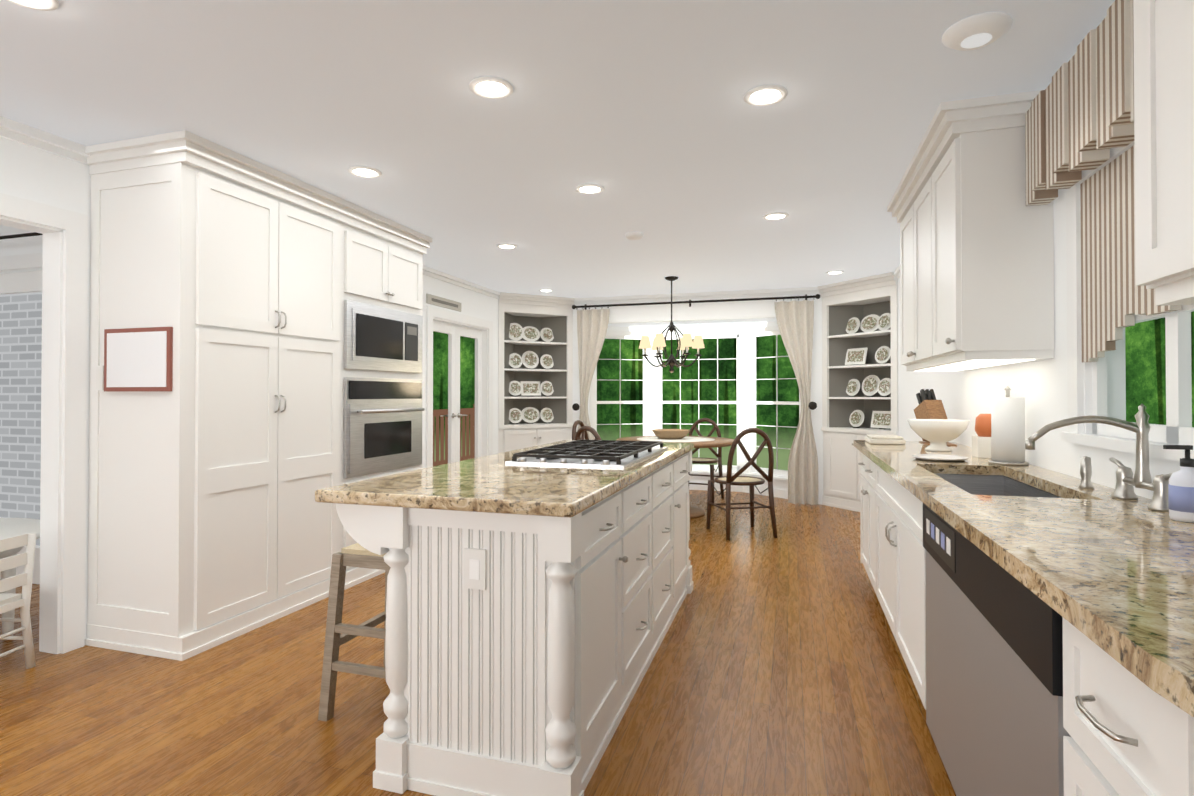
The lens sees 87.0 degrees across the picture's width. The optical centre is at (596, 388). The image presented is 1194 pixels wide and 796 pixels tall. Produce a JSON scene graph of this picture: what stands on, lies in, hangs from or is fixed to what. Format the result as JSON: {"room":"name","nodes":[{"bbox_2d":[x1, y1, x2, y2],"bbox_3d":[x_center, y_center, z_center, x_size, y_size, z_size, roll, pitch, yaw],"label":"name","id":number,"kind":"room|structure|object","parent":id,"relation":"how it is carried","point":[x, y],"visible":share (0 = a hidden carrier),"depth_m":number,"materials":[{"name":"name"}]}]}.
{"room":"dining room and kitchen","nodes":[
{"label":"dining room and kitchen","id":0,"kind":"room"},
{"bbox_2d":[0,225,42,273],"bbox_3d":[-4.335,0.050,4.302,3.990,2.420,0.120,0,-1,17],"label":"wall","id":1,"kind":"structure","parent":0,"point":[22,245],"depth_m":4.05,"materials":[{"name":"white paint"}]},
{"bbox_2d":[0,253,41,583],"bbox_3d":[-3.765,0.201,4.114,1.120,2.114,0.144,0,-1,17],"label":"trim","id":2,"kind":"structure","parent":1,"relation":"in","point":[21,282],"depth_m":4.06,"materials":[{"name":"white paint"}]},
{"bbox_2d":[0,232,42,239],"bbox_3d":[-4.029,-0.942,4.081,1.970,0.040,0.139,0,-1,17],"label":"rod","id":3,"kind":"object","parent":1,"relation":"attached to","point":[20,235],"depth_m":3.87,"materials":[{"name":"grey metal"}]},
{"bbox_2d":[0,137,497,638],"bbox_3d":[-2.437,0.043,3.482,0.120,2.420,9.870,0,-1,17],"label":"wall","id":4,"kind":"structure","parent":0,"point":[36,175],"depth_m":3.07,"materials":[{"name":"white paint"}]},
{"bbox_2d":[426,294,460,311],"bbox_3d":[-1.513,-0.851,6.256,0.017,0.090,0.640,0,-1,17],"label":"air vent","id":5,"kind":"object","parent":4,"relation":"attached to","point":[442,302],"visible":0.96,"depth_m":6.22,"materials":[{"name":"grey metal"}]},
{"bbox_2d":[0,116,899,653],"bbox_3d":[-0.774,0.038,2.970,5.240,2.418,9.870,0,-1,17],"label":"trim","id":6,"kind":"structure","parent":4,"relation":"attached to","point":[62,484],"depth_m":2.99,"materials":[{"name":"white paint"}]},
{"bbox_2d":[426,306,492,467],"bbox_3d":[-1.484,0.252,6.614,0.182,2.060,1.360,0,-1,17],"label":"french door","id":7,"kind":"structure","parent":4,"relation":"in","point":[454,326],"depth_m":6.65,"materials":[{"name":"white paint"}]},
{"bbox_2d":[0,490,955,795],"bbox_3d":[-2.111,1.286,3.851,8.560,0.060,11.030,0,-1,17],"label":"floor","id":8,"kind":"structure","parent":0,"point":[778,666],"depth_m":2.50,"materials":[{"name":"brown wood"}]},
{"bbox_2d":[0,532,36,668],"bbox_3d":[-2.702,0.945,2.665,0.361,0.603,0.352,0,-1,2],"label":"chair","id":9,"kind":"object","parent":8,"relation":"on","point":[11,601],"visible":1,"depth_m":2.80,"materials":[{"name":"white wood"}]},
{"bbox_2d":[0,518,39,635],"bbox_3d":[-3.259,0.978,2.978,1.040,0.540,1.040,0,-1,17],"label":"table","id":10,"kind":"object","parent":8,"relation":"on","point":[10,527],"visible":0.35,"depth_m":3.14,"materials":[{"name":"white wood"}]},
{"bbox_2d":[85,130,431,660],"bbox_3d":[-1.882,0.047,3.923,0.671,2.417,2.060,0,-1,17],"label":"oven cabinet","id":11,"kind":"object","parent":8,"relation":"on","point":[255,354],"visible":0.88,"depth_m":3.14,"materials":[{"name":"white paint"}]},
{"bbox_2d":[318,543,390,721],"bbox_3d":[-0.764,0.927,2.503,0.456,0.633,0.434,0,-1,17],"label":"counter stool","id":12,"kind":"object","parent":8,"relation":"on","point":[357,555],"visible":0.29,"depth_m":2.37,"materials":[{"name":"grey wood"}]},
{"bbox_2d":[336,448,693,795],"bbox_3d":[-0.112,0.810,2.976,0.838,0.874,2.291,0,-1,17],"label":"kitchen island","id":13,"kind":"object","parent":8,"relation":"on","point":[535,596],"depth_m":1.93,"materials":[{"name":"white paint"}]},
{"bbox_2d":[315,440,693,519],"bbox_3d":[-0.146,0.353,2.990,0.875,0.041,2.316,0,-1,17],"label":"island countertop","id":14,"kind":"structure","parent":13,"relation":"on","point":[554,480],"depth_m":2.21,"materials":[{"name":"beige stone"}]},
{"bbox_2d":[498,292,574,452],"bbox_3d":[-0.721,0.082,7.609,0.752,2.417,0.752,0,-1,17],"label":"hutch","id":15,"kind":"object","parent":8,"relation":"on","point":[535,369],"visible":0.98,"depth_m":7.78,"materials":[{"name":"white paint"}]},
{"bbox_2d":[572,420,588,439],"bbox_3d":[0.014,0.815,6.788,0.519,0.944,0.465,0,-1,22],"label":"dining chair","id":16,"kind":"object","parent":8,"relation":"on","point":[581,424],"visible":0.1,"depth_m":6.87,"materials":[{"name":"brown wood"}]},
{"bbox_2d":[574,426,600,439],"bbox_3d":[0.080,0.805,5.794,0.519,0.944,0.465,1,-1,-43],"label":"dining chair","id":17,"kind":"object","parent":8,"relation":"on","point":[594,432],"visible":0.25,"depth_m":5.61,"materials":[{"name":"brown wood"}]},
{"bbox_2d":[617,429,733,518],"bbox_3d":[0.807,0.854,6.468,1.220,0.855,1.220,0,-1,17],"label":"dining table","id":18,"kind":"object","parent":8,"relation":"on","point":[673,435],"visible":0.5,"depth_m":6.35,"materials":[{"name":"brown wood"}]},
{"bbox_2d":[652,429,689,438],"bbox_3d":[0.765,0.471,6.505,0.400,0.090,0.400,0,-1,17],"label":"bowl","id":19,"kind":"object","parent":18,"relation":"on","point":[660,433],"depth_m":6.38,"materials":[{"name":"wood"}]},
{"bbox_2d":[688,418,723,502],"bbox_3d":[1.191,0.819,7.293,0.465,0.944,0.519,0,-1,25],"label":"dining chair","id":20,"kind":"object","parent":8,"relation":"on","point":[697,460],"visible":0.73,"depth_m":7.37,"materials":[{"name":"brown wood"}]},
{"bbox_2d":[706,428,777,539],"bbox_3d":[1.267,0.803,5.533,0.465,0.944,0.519,0,-1,-11],"label":"dining chair","id":21,"kind":"object","parent":8,"relation":"on","point":[728,480],"visible":1,"depth_m":5.36,"materials":[{"name":"brown wood"}]},
{"bbox_2d":[817,272,897,511],"bbox_3d":[2.702,0.072,6.565,0.735,2.417,0.732,0,-1,17],"label":"hutch","id":22,"kind":"object","parent":8,"relation":"on","point":[859,358],"visible":0.9,"depth_m":6.75,"materials":[{"name":"white paint"}]},
{"bbox_2d":[857,448,869,578],"bbox_3d":[1.901,0.818,3.734,0.572,0.873,0.818,0,-1,17],"label":"base cabinet","id":23,"kind":"object","parent":8,"relation":"on","point":[864,464],"depth_m":3.98,"materials":[{"name":"white paint"}]},
{"bbox_2d":[870,464,889,625],"bbox_3d":[1.684,0.811,3.030,0.572,0.873,0.655,0,-1,17],"label":"base cabinet","id":24,"kind":"object","parent":8,"relation":"on","point":[879,530],"depth_m":3.32,"materials":[{"name":"white paint"}]},
{"bbox_2d":[886,476,917,691],"bbox_3d":[1.490,0.805,2.402,0.572,0.873,0.660,0,-1,17],"label":"base cabinet","id":25,"kind":"object","parent":8,"relation":"on","point":[899,502],"depth_m":2.63,"materials":[{"name":"white paint"}]},
{"bbox_2d":[914,500,1041,795],"bbox_3d":[1.225,0.797,1.541,0.572,0.873,1.142,0,-1,17],"label":"dishwasher","id":26,"kind":"object","parent":8,"relation":"on","point":[978,626],"depth_m":1.56,"materials":[{"name":"silver metal"}]},
{"bbox_2d":[854,440,1193,727],"bbox_3d":[1.396,0.345,2.147,0.600,0.040,4.180,0,-1,17],"label":"countertop","id":27,"kind":"structure","parent":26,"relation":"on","point":[1120,573],"depth_m":1.22,"materials":[{"name":"beige stone"}]},
{"bbox_2d":[865,434,905,444],"bbox_3d":[1.821,0.320,3.989,0.200,0.044,0.290,0,-1,17],"label":"folded towel","id":28,"kind":"object","parent":27,"relation":"on","point":[882,439],"visible":1,"depth_m":3.87,"materials":[{"name":"white fabric"}]},
{"bbox_2d":[914,389,956,445],"bbox_3d":[2.101,0.172,3.928,0.188,0.339,0.315,0,-1,17],"label":"knife block","id":29,"kind":"object","parent":27,"relation":"on","point":[929,406],"visible":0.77,"depth_m":3.94,"materials":[{"name":"brown wood"}]},
{"bbox_2d":[907,419,969,451],"bbox_3d":[1.858,0.254,3.429,0.304,0.165,0.304,0,-1,17],"label":"footed bowl","id":30,"kind":"object","parent":27,"relation":"on","point":[938,434],"visible":1,"depth_m":3.35,"materials":[{"name":"white ceramic"}]},
{"bbox_2d":[911,454,968,461],"bbox_3d":[1.606,0.325,2.951,0.240,0.014,0.240,0,-1,17],"label":"plate","id":31,"kind":"object","parent":27,"relation":"on","point":[941,457],"visible":1,"depth_m":2.94,"materials":[{"name":"white ceramic"}]},
{"bbox_2d":[972,414,990,457],"bbox_3d":[1.904,0.228,3.070,0.110,0.210,0.110,0,-1,17],"label":"jar","id":32,"kind":"object","parent":27,"relation":"on","point":[981,444],"visible":0.67,"depth_m":3.03,"materials":[{"name":"orange ceramic"}]},
{"bbox_2d":[934,468,1061,495],"bbox_3d":[1.437,0.454,2.301,0.364,0.199,0.924,0,-1,17],"label":"sink","id":33,"kind":"object","parent":27,"relation":"in","point":[976,481],"depth_m":2.69,"materials":[{"name":"grey metal"}]},
{"bbox_2d":[988,386,1028,465],"bbox_3d":[1.805,0.159,2.766,0.150,0.342,0.148,0,-1,17],"label":"paper towel roll","id":34,"kind":"object","parent":27,"relation":"on","point":[1007,429],"visible":1,"depth_m":2.72,"materials":[{"name":"white paper"}]},
{"bbox_2d":[1026,404,1171,511],"bbox_3d":[1.421,0.182,1.849,0.306,0.280,0.523,0,-1,17],"label":"faucet","id":35,"kind":"object","parent":27,"relation":"on","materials":[{"name":"silver metal"}]},
{"bbox_2d":[1163,445,1193,522],"bbox_3d":[1.423,0.228,1.523,0.080,0.181,0.070,0,-1,17],"label":"soap dispenser","id":36,"kind":"object","parent":27,"relation":"on","point":[1181,495],"visible":1,"depth_m":1.51,"materials":[{"name":"white plastic"}]},
{"bbox_2d":[1038,600,1153,795],"bbox_3d":[1.004,0.790,0.821,0.572,0.873,0.363,0,-1,17],"label":"base cabinet","id":37,"kind":"object","parent":8,"relation":"on","point":[1040,620],"depth_m":0.98,"materials":[{"name":"white paint"}]},
{"bbox_2d":[1154,700,1193,795],"bbox_3d":[0.880,0.786,0.419,0.572,0.873,0.480,0,-1,17],"label":"base cabinet","id":38,"kind":"object","parent":8,"relation":"on","point":[1173,738],"depth_m":0.76,"materials":[{"name":"white paint"}]},
{"bbox_2d":[0,0,1114,326],"bbox_3d":[-2.111,-1.044,3.873,8.560,0.400,11.030,0,-1,17],"label":"ceiling","id":39,"kind":"structure","parent":0,"point":[670,140],"depth_m":2.62,"materials":[{"name":"white paint"}]},
{"bbox_2d":[6,0,58,10],"bbox_3d":[-1.712,-1.177,1.873,0.168,0.010,0.168,0,-1,8],"label":"recessed light","id":40,"kind":"object","parent":39,"relation":"in","point":[43,5],"depth_m":1.92,"materials":[{"name":"white paint"}]},
{"bbox_2d":[348,166,381,177],"bbox_3d":[-1.248,-1.162,3.384,0.168,0.010,0.168,0,-1,-10],"label":"recessed light","id":41,"kind":"object","parent":39,"relation":"in","point":[361,171],"depth_m":3.37,"materials":[{"name":"white paint"}]},
{"bbox_2d":[469,76,512,98],"bbox_3d":[-0.412,-1.171,2.457,0.168,0.010,0.168,0,-1,-28],"label":"recessed light","id":42,"kind":"object","parent":39,"relation":"in","point":[488,87],"depth_m":2.45,"materials":[{"name":"white paint"}]},
{"bbox_2d":[496,243,516,248],"bbox_3d":[-0.727,-1.146,5.075,0.168,0.010,0.168,0,-1,-10],"label":"recessed light","id":43,"kind":"object","parent":39,"relation":"in","point":[504,245],"depth_m":5.06,"materials":[{"name":"white paint"}]},
{"bbox_2d":[539,289,552,291],"bbox_3d":[-0.586,-1.126,7.229,0.168,0.010,0.168,0,-1,8],"label":"recessed light","id":44,"kind":"object","parent":39,"relation":"in","point":[542,290],"depth_m":7.21,"materials":[{"name":"white paint"}]},
{"bbox_2d":[575,183,603,193],"bbox_3d":[-0.042,-1.160,3.661,0.168,0.010,0.168,0,-1,-28],"label":"recessed light","id":45,"kind":"object","parent":39,"relation":"in","point":[589,188],"depth_m":3.64,"materials":[{"name":"white paint"}]},
{"bbox_2d":[626,232,642,239],"bbox_3d":[0.278,-1.137,4.703,0.128,0.036,0.128,0,-1,8],"label":"smoke detector","id":46,"kind":"object","parent":39,"relation":"in","point":[631,235],"depth_m":4.66,"materials":[{"name":"white paint"}]},
{"bbox_2d":[639,276,704,372],"bbox_3d":[0.764,-0.649,6.443,0.655,0.979,0.649,0,-1,17],"label":"chandelier","id":47,"kind":"object","parent":39,"relation":"hanging from","point":[685,342],"visible":1,"depth_m":6.40,"materials":[{"name":"wrought iron"},{"name":"fabric"}]},
{"bbox_2d":[744,85,787,105],"bbox_3d":[0.673,-1.171,2.520,0.168,0.010,0.168,0,-1,8],"label":"recessed light","id":48,"kind":"object","parent":39,"relation":"in","point":[764,95],"depth_m":2.51,"materials":[{"name":"white paint"}]},
{"bbox_2d":[763,212,788,219],"bbox_3d":[1.197,-1.154,4.221,0.168,0.010,0.168,0,-1,8],"label":"recessed light","id":49,"kind":"object","parent":39,"relation":"in","point":[775,215],"depth_m":4.21,"materials":[{"name":"white paint"}]},
{"bbox_2d":[826,270,843,273],"bbox_3d":[2.329,-1.136,6.164,0.168,0.010,0.168,0,-1,8],"label":"recessed light","id":50,"kind":"object","parent":39,"relation":"in","point":[837,271],"depth_m":6.15,"materials":[{"name":"white paint"}]},
{"bbox_2d":[942,12,1012,50],"bbox_3d":[1.247,-1.162,2.072,0.198,0.036,0.198,0,-1,8],"label":"recessed light","id":51,"kind":"object","parent":39,"relation":"in","point":[976,32],"depth_m":2.03,"materials":[{"name":"white paint"}]},
{"bbox_2d":[573,294,822,504],"bbox_3d":[1.207,0.084,7.806,4.300,2.420,0.780,0,-1,17],"label":"wall","id":52,"kind":"structure","parent":0,"point":[707,310],"depth_m":7.46,"materials":[{"name":"white paint"}]},
{"bbox_2d":[590,326,800,498],"bbox_3d":[1.225,0.274,7.831,2.640,2.039,0.648,0,-1,17],"label":"bay window","id":53,"kind":"structure","parent":52,"relation":"in","point":[742,403],"depth_m":7.95,"materials":[{"name":"paint"},{"name":"glass"}]},
{"bbox_2d":[572,294,819,504],"bbox_3d":[1.070,0.112,7.329,2.893,2.325,0.211,0,-1,17],"label":"window curtain","id":54,"kind":"object","parent":52,"relation":"hanging from","point":[795,321],"visible":0.83,"depth_m":7.00,"materials":[{"name":"beige fabric"}]},
{"bbox_2d":[898,189,1179,498],"bbox_3d":[1.787,0.030,2.182,0.120,2.420,9.870,0,-1,17],"label":"wall","id":55,"kind":"structure","parent":0,"point":[1040,386],"depth_m":2.65,"materials":[{"name":"white paint"}]},
{"bbox_2d":[895,166,1014,369],"bbox_3d":[1.928,-0.620,3.451,0.346,0.946,0.933,0,-1,17],"label":"upper cabinet","id":56,"kind":"object","parent":55,"relation":"attached to","point":[912,216],"depth_m":3.46,"materials":[{"name":"white paint"}]},
{"bbox_2d":[927,110,1053,361],"bbox_3d":[1.722,-0.627,2.782,0.346,0.946,0.467,0,-1,17],"label":"upper cabinet","id":57,"kind":"object","parent":55,"relation":"attached to","point":[976,262],"depth_m":2.58,"materials":[{"name":"white paint"}]},
{"bbox_2d":[1025,0,1181,361],"bbox_3d":[1.567,-0.600,1.860,0.136,1.005,1.315,0,-1,17],"label":"shade valance","id":58,"kind":"object","parent":55,"relation":"attached to","point":[1079,116],"visible":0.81,"depth_m":2.03,"materials":[{"name":"fabric"}]},
{"bbox_2d":[1061,141,1193,460],"bbox_3d":[1.641,-0.319,1.770,0.155,1.020,1.220,0,-1,17],"label":"window","id":59,"kind":"structure","parent":55,"relation":"in","point":[1102,392],"depth_m":2.21,"materials":[{"name":"white paint"}]},
{"bbox_2d":[1133,0,1193,295],"bbox_3d":[1.133,-0.660,0.867,0.346,0.916,0.720,0,-1,17],"label":"upper cabinet","id":60,"kind":"object","parent":55,"relation":"attached to","point":[1164,128],"depth_m":1.17,"materials":[{"name":"white paint"}]},
{"label":"outside","id":61,"kind":"structure","parent":0,"visible":0},
{"bbox_2d":[0,292,41,545],"bbox_3d":[-4.825,-0.031,5.176,5.400,3.000,0.001,0,-1,17],"label":"brick wall","id":62,"kind":"structure","parent":61,"point":[20,384],"depth_m":5.14,"materials":[{"name":"white brick"}]},
{"bbox_2d":[433,404,474,465],"bbox_3d":[-2.176,0.830,7.962,2.019,1.170,6.600,0,-1,17],"label":"deck","id":63,"kind":"object","parent":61,"point":[463,411],"visible":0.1,"depth_m":10.25,"materials":[{"name":"brown wood"}]},
{"bbox_2d":[433,311,1193,469],"bbox_3d":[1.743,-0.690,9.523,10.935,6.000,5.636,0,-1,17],"label":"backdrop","id":64,"kind":"structure","parent":61,"point":[1145,350],"depth_m":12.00,"materials":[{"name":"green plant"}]}
]}

